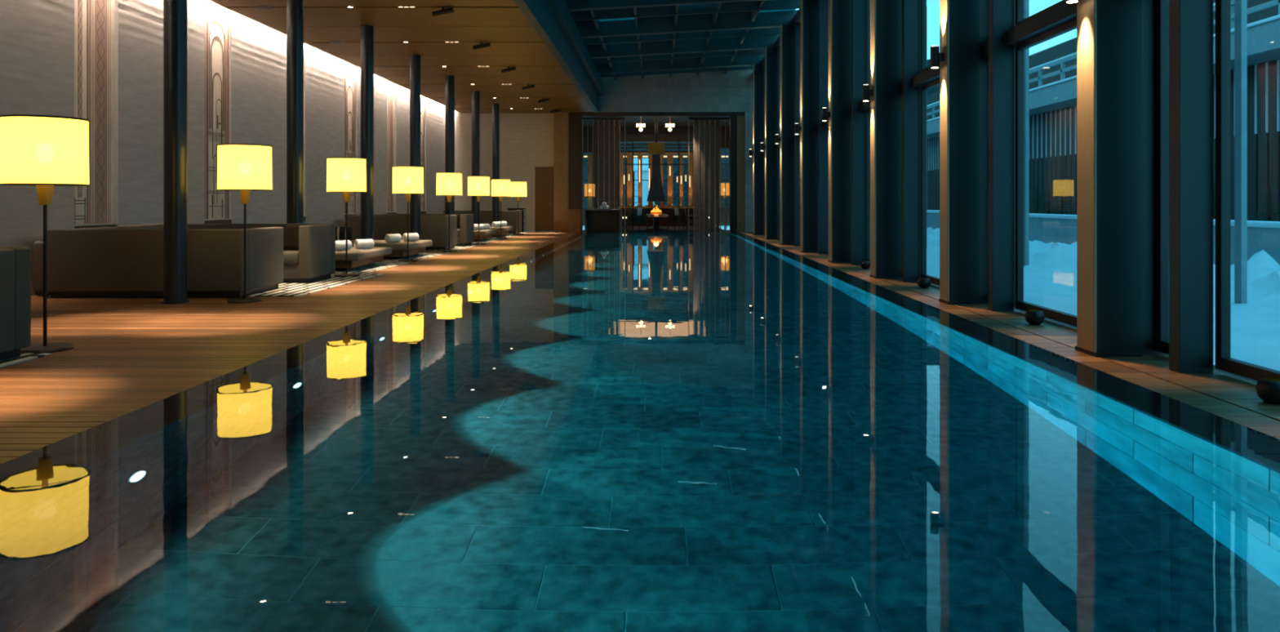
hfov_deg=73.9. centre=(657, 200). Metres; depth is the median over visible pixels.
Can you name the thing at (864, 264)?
bowl
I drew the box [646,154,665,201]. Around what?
hood
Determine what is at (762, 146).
wall light
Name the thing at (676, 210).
folded towel
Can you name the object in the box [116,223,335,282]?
sofa
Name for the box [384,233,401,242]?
rolled towel
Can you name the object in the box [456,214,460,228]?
cushion
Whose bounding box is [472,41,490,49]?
spotlight
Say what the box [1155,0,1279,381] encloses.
window
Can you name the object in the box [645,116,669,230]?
fireplace
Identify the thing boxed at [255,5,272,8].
ceiling speaker
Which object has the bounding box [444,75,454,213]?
round column
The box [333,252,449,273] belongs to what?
rug
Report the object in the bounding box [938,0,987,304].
steel column
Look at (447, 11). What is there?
spotlight
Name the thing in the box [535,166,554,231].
door
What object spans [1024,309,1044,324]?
bowl
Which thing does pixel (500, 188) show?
floor lamp
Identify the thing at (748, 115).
wall pier
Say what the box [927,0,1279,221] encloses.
building
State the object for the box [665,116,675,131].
chandelier
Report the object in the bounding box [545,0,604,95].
trim
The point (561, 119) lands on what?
wall pier
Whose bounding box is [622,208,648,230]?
lounge chair
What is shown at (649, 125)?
pendant
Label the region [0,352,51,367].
rug
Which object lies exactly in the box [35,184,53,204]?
socket
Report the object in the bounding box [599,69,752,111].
wall
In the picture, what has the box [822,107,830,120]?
wall light
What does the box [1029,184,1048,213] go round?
fir tree
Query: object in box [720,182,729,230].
floor lamp
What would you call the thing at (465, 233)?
sofa
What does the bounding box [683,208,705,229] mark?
lounge chair
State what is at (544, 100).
spotlight
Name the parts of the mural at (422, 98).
panel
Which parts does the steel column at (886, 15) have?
plate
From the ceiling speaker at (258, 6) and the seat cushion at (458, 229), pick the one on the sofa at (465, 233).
the seat cushion at (458, 229)
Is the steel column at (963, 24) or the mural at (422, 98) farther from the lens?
the mural at (422, 98)
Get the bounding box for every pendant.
[628,124,629,180]
[639,127,639,182]
[648,124,649,188]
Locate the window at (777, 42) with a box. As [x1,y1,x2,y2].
[774,35,779,239]
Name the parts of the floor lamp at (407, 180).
lamp shade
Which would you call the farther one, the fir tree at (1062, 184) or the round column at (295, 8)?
the fir tree at (1062, 184)
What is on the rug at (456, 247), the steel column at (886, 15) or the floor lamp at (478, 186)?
the floor lamp at (478, 186)
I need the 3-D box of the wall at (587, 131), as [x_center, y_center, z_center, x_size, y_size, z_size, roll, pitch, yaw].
[0.000,-1.380,38.400,8.200,5.000,0.700,0,0,0]
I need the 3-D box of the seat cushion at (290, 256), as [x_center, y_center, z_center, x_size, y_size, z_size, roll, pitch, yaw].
[-5.415,0.770,11.822,1.138,0.165,0.735,0,0,0]
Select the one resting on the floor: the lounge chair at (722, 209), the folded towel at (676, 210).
the lounge chair at (722, 209)
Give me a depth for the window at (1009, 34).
8.64 m
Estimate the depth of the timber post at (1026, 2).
15.54 m
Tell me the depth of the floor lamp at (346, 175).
12.39 m
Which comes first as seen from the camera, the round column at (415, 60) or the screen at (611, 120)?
the round column at (415, 60)
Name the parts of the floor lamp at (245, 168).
lamp shade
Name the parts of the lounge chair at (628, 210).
backrest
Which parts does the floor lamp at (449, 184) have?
lamp shade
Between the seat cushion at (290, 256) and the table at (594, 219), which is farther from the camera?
the table at (594, 219)
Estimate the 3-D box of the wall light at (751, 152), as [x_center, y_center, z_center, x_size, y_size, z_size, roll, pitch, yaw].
[3.069,-1.580,27.950,0.142,0.238,0.094,0,0,0]
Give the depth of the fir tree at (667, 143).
41.53 m
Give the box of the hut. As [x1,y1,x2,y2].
[633,158,654,206]
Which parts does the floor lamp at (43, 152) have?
lamp shade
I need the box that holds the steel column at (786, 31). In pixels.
[779,23,794,244]
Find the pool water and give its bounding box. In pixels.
[0,230,1279,631]
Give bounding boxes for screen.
[582,117,625,231]
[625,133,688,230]
[688,117,729,230]
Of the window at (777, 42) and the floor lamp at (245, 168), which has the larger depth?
the window at (777, 42)
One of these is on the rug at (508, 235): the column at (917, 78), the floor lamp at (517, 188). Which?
the floor lamp at (517, 188)
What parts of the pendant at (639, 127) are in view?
cord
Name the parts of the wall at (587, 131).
wall panel, wall panel, post, wall panel, post, post, post, post, head rail, post, post, post, post, wall panel, post, wall panel, wall panel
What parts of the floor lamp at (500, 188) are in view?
lamp shade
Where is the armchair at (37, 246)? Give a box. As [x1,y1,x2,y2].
[32,240,50,295]
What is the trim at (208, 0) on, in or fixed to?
attached to the ceiling at (513, 41)
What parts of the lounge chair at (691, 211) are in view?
backrest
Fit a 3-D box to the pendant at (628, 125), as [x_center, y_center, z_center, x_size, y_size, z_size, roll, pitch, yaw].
[-1.285,-2.142,38.000,0.044,2.475,0.044,0,0,0]
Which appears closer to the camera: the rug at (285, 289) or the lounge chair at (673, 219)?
the rug at (285, 289)
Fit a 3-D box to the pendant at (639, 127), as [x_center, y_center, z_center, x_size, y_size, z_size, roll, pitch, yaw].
[-0.814,-2.106,38.000,0.043,2.548,0.044,0,0,0]
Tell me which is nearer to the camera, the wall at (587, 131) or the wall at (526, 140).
the wall at (526, 140)
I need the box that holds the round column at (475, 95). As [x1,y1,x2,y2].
[471,91,479,223]
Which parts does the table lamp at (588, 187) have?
lamp shade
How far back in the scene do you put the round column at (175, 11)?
9.31 m
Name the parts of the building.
rail, rail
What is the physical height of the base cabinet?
0.875 m
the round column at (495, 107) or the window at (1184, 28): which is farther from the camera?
the round column at (495, 107)
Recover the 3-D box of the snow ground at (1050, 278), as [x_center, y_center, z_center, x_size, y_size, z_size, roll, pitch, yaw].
[18.840,0.974,24.000,30.000,0.650,60.000,0,0,0]
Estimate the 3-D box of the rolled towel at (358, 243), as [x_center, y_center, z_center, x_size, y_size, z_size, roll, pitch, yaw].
[-4.930,0.722,14.280,0.173,0.166,0.305,0,0,41]
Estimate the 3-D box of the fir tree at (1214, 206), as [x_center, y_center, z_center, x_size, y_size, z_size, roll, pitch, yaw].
[10.157,0.040,15.554,0.814,1.160,0.801,0,0,-13]
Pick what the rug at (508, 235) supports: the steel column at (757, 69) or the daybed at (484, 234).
the daybed at (484, 234)
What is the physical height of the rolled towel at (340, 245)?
0.166 m
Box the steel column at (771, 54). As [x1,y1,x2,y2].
[764,45,777,239]
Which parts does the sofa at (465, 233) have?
seat, armrest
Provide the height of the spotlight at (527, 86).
0.256 m
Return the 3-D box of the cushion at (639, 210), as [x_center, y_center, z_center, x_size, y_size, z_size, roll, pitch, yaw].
[-0.681,0.400,31.772,0.190,0.280,0.085,0,0,-29]
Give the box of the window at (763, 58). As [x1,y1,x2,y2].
[761,56,764,235]
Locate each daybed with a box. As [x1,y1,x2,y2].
[335,246,391,271]
[351,240,432,258]
[473,228,496,241]
[489,226,512,236]
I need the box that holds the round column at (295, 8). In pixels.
[286,0,303,223]
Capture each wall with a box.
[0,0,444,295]
[80,210,444,226]
[454,110,554,231]
[582,125,729,225]
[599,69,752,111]
[927,209,1279,265]
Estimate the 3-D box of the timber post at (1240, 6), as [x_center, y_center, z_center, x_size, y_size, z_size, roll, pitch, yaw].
[6.750,-1.810,9.850,0.070,6.200,0.120,0,0,0]
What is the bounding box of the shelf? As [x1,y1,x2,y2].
[618,206,694,208]
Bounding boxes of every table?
[507,208,525,231]
[584,208,622,230]
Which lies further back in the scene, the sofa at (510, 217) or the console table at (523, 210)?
the console table at (523, 210)
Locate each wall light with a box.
[749,149,753,156]
[760,142,765,151]
[774,134,780,143]
[794,123,801,134]
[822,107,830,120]
[862,84,872,101]
[930,45,944,68]
[1065,0,1079,3]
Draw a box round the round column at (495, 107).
[492,103,499,222]
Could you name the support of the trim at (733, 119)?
attached to the wall at (716, 91)
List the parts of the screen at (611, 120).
rod, rod, rod, rail, rod, rod, rod, rod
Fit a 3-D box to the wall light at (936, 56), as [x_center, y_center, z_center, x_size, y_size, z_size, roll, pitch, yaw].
[3.069,-1.580,9.350,0.142,0.238,0.094,0,0,0]
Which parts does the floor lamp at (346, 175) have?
lamp shade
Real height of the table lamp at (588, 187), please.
1.764 m
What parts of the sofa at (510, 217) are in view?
armrest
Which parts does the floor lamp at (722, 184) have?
lamp shade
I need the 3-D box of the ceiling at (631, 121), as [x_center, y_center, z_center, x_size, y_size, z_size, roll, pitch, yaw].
[0.000,-3.480,35.555,8.600,0.200,9.290,0,0,0]
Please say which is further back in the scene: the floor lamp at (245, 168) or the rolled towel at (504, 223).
the rolled towel at (504, 223)
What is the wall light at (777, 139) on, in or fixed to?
attached to the steel column at (786, 31)
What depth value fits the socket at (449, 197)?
18.76 m
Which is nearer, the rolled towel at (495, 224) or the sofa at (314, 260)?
the sofa at (314, 260)
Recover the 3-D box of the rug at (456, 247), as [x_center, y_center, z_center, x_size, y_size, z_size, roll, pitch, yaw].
[-5.875,1.114,21.050,2.750,0.010,3.700,0,0,0]
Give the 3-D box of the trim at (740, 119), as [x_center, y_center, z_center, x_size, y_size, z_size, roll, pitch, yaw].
[2.995,-0.970,30.810,0.290,4.180,0.380,0,0,0]
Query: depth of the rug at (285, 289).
11.07 m
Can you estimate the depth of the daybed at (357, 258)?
13.71 m
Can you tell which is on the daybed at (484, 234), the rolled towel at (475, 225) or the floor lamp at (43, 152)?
the rolled towel at (475, 225)
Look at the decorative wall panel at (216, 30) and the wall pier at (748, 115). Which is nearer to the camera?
the decorative wall panel at (216, 30)
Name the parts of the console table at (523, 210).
panel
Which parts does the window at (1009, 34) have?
frame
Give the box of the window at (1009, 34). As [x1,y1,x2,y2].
[980,0,1076,326]
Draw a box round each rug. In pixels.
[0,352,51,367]
[38,273,382,296]
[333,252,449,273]
[425,242,488,250]
[479,231,529,241]
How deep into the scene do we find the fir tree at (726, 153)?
43.18 m
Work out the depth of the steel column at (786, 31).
21.63 m
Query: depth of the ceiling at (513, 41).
17.41 m
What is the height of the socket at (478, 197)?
0.155 m
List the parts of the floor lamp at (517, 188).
lamp shade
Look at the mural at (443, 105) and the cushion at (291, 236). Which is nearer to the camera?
the cushion at (291, 236)
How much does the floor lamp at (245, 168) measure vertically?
1.742 m
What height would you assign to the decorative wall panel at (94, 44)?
4.050 m
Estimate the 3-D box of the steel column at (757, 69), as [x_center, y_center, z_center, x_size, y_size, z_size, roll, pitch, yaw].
[3.430,-1.690,27.950,0.580,5.620,0.300,0,0,0]
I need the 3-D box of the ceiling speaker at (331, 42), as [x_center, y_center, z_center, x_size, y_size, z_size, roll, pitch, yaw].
[-6.500,-3.205,17.150,0.258,0.014,0.258,0,0,0]
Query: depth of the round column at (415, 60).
18.60 m
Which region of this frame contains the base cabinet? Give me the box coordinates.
[567,208,582,233]
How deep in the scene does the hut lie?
46.40 m
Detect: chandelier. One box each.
[635,123,645,131]
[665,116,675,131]
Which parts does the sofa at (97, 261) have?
armrest, armrest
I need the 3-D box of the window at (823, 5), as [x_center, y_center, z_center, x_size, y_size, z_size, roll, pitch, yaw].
[3.600,-1.750,17.100,0.400,5.740,3.000,0,0,0]
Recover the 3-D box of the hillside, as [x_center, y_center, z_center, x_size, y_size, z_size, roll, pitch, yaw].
[0.000,-5.446,61.579,60.000,14.372,20.134,0,0,0]
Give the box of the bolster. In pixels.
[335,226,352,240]
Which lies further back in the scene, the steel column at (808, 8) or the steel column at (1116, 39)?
the steel column at (808, 8)
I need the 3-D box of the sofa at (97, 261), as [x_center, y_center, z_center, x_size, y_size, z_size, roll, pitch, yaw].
[-5.935,0.718,10.350,2.290,0.780,1.100,0,0,0]
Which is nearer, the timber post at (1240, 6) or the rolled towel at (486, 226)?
the timber post at (1240, 6)
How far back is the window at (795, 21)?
21.04 m
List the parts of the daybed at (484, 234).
mattress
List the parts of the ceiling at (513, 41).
panel, panel, panel, panel, panel, panel, panel, panel, panel, panel, panel, panel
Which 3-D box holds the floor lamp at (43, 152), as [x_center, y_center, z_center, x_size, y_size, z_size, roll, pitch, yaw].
[-4.610,0.249,6.400,0.566,1.742,0.566,0,0,0]
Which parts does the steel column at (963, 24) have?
plate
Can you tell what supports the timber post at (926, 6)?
on the snow ground at (1050, 278)
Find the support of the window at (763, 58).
on the floor
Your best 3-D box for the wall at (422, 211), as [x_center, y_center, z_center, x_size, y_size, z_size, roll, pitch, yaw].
[-7.612,-1.255,14.400,0.275,4.850,33.800,0,0,0]
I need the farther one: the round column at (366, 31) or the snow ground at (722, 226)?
the snow ground at (722, 226)
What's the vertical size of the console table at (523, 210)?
0.860 m
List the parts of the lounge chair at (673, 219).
backrest, seat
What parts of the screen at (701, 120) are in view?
rod, rod, rod, rail, rod, rod, rod, rod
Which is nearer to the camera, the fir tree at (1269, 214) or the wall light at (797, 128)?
the fir tree at (1269, 214)
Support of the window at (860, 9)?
on the floor
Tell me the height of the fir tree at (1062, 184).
1.125 m
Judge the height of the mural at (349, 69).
4.050 m
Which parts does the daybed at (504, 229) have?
mattress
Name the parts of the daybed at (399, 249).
mattress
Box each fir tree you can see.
[622,142,636,206]
[659,142,678,206]
[674,146,687,206]
[720,148,728,208]
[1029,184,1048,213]
[1036,180,1060,213]
[1049,180,1075,214]
[1213,172,1233,219]
[1254,186,1279,221]
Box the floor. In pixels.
[0,225,1279,464]
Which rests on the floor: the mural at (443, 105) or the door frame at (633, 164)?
the door frame at (633, 164)
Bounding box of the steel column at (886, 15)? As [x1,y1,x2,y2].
[870,0,902,278]
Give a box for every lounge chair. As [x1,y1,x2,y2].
[614,208,631,228]
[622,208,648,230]
[667,208,694,230]
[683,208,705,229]
[704,208,727,229]
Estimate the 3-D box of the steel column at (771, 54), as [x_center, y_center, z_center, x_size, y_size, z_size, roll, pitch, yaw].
[3.430,-1.690,24.850,0.580,5.620,0.300,0,0,0]
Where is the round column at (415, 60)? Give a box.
[409,54,420,239]
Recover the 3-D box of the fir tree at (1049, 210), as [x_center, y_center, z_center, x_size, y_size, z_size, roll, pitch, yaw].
[10.116,0.049,22.022,0.790,1.141,0.802,0,0,34]
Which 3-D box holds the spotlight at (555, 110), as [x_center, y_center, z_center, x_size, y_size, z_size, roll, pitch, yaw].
[-3.550,-3.172,29.550,0.357,0.256,0.084,0,0,0]
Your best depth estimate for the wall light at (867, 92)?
12.42 m
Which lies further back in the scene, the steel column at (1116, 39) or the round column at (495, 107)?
the round column at (495, 107)
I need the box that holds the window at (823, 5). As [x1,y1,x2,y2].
[817,0,828,253]
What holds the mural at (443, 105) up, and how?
attached to the wall at (422, 211)
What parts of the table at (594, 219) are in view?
leg, leg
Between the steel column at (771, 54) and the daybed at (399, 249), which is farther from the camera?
the steel column at (771, 54)
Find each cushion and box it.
[283,225,299,249]
[283,249,298,263]
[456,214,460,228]
[457,227,460,235]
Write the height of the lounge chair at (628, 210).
0.840 m
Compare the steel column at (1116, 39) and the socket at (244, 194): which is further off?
the socket at (244, 194)
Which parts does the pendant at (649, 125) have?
cord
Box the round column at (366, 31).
[360,25,373,240]
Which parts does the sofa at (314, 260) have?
armrest, backrest, seat, armrest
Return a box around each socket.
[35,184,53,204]
[239,190,250,203]
[342,191,350,202]
[404,193,411,201]
[446,195,451,202]
[476,195,480,201]
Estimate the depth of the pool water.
3.04 m
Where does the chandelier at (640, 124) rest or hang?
hanging from the ceiling at (631, 121)
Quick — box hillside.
[583,58,939,208]
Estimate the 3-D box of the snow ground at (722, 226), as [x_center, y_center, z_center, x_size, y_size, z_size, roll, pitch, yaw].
[0.000,1.430,50.500,28.000,0.380,19.000,0,0,0]
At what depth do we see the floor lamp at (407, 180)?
15.49 m
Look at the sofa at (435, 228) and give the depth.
19.30 m
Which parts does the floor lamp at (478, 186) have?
lamp shade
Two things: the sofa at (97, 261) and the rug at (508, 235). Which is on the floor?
the rug at (508, 235)
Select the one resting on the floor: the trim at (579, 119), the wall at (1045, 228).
the trim at (579, 119)
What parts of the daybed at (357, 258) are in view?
mattress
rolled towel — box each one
[335,240,351,250]
[353,238,374,248]
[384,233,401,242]
[402,232,419,240]
[473,223,484,230]
[482,223,489,229]
[491,221,502,226]
[501,221,506,226]
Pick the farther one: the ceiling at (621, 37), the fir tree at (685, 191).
the fir tree at (685, 191)
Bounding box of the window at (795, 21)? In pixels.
[791,8,799,246]
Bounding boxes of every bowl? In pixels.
[860,260,870,268]
[917,277,931,288]
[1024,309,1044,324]
[1255,377,1279,404]
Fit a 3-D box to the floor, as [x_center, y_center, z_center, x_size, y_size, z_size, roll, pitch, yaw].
[-1.850,1.270,19.250,11.500,0.300,43.500,0,0,0]
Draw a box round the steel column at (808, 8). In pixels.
[800,0,817,252]
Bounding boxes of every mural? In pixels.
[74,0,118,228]
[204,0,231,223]
[344,61,357,218]
[386,80,396,213]
[420,95,426,213]
[443,105,444,213]
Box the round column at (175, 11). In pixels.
[161,0,189,303]
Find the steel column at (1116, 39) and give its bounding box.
[1075,0,1167,356]
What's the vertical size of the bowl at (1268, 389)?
0.128 m
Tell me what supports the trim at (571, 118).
attached to the wall pier at (561, 119)
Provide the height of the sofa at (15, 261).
0.780 m
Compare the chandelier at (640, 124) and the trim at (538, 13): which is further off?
the chandelier at (640, 124)
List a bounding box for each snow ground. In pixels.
[582,225,729,230]
[926,226,1279,371]
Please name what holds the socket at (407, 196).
attached to the floor lamp at (407, 180)
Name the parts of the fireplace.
hearth plate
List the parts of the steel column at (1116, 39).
plate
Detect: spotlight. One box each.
[431,6,453,16]
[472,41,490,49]
[501,66,515,72]
[521,84,534,89]
[537,97,549,102]
[550,108,560,113]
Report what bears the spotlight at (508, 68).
hanging from the ceiling at (513, 41)
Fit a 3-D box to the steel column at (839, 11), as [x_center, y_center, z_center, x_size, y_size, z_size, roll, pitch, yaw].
[3.430,-1.690,15.550,0.580,5.620,0.300,0,0,0]
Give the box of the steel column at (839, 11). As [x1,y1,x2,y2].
[827,0,851,262]
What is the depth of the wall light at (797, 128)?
18.62 m
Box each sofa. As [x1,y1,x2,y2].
[0,246,31,360]
[47,226,283,296]
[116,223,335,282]
[347,214,457,249]
[373,213,473,245]
[454,210,521,233]
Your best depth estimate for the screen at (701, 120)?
31.24 m
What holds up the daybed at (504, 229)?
on the rug at (508, 235)
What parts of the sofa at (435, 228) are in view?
armrest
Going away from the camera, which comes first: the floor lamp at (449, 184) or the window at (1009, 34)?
the window at (1009, 34)
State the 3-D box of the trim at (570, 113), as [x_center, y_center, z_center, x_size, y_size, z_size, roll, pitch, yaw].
[-0.040,-3.130,30.800,6.360,0.140,0.300,0,0,0]
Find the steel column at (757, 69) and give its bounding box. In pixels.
[752,63,763,235]
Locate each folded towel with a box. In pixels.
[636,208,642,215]
[674,208,679,215]
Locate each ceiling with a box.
[209,0,593,113]
[564,0,799,79]
[582,116,729,126]
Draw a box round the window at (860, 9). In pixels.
[851,0,870,265]
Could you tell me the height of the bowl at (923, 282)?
0.128 m
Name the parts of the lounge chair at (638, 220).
seat, backrest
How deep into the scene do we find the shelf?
38.05 m
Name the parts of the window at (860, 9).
frame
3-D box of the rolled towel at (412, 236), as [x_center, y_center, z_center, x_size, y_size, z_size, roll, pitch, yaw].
[-4.930,0.722,16.980,0.173,0.166,0.305,0,0,41]
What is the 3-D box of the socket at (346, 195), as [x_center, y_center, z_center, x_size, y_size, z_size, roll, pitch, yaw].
[-4.610,-0.059,12.600,0.112,0.155,0.112,0,0,0]
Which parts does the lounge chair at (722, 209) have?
backrest, leg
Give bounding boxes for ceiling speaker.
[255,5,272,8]
[328,40,342,43]
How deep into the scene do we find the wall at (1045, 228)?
18.77 m
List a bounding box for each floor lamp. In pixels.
[0,114,90,352]
[216,143,272,302]
[326,156,366,276]
[391,165,423,262]
[435,172,462,252]
[467,176,489,244]
[491,178,511,239]
[510,181,526,234]
[720,182,729,230]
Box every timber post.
[926,6,927,248]
[1023,0,1029,266]
[1234,0,1247,303]
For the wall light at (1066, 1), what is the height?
0.238 m
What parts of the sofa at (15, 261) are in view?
armrest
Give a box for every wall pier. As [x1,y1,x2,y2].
[553,111,568,231]
[745,111,752,231]
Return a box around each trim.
[208,0,459,112]
[513,0,599,112]
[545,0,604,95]
[568,111,745,116]
[568,115,575,208]
[575,115,582,231]
[729,115,737,231]
[737,115,745,231]
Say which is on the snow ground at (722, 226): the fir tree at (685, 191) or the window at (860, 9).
the fir tree at (685, 191)
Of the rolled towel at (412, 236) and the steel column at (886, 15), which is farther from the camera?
the rolled towel at (412, 236)
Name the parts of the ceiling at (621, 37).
roof pane, roof pane, roof pane, roof pane, roof pane, roof pane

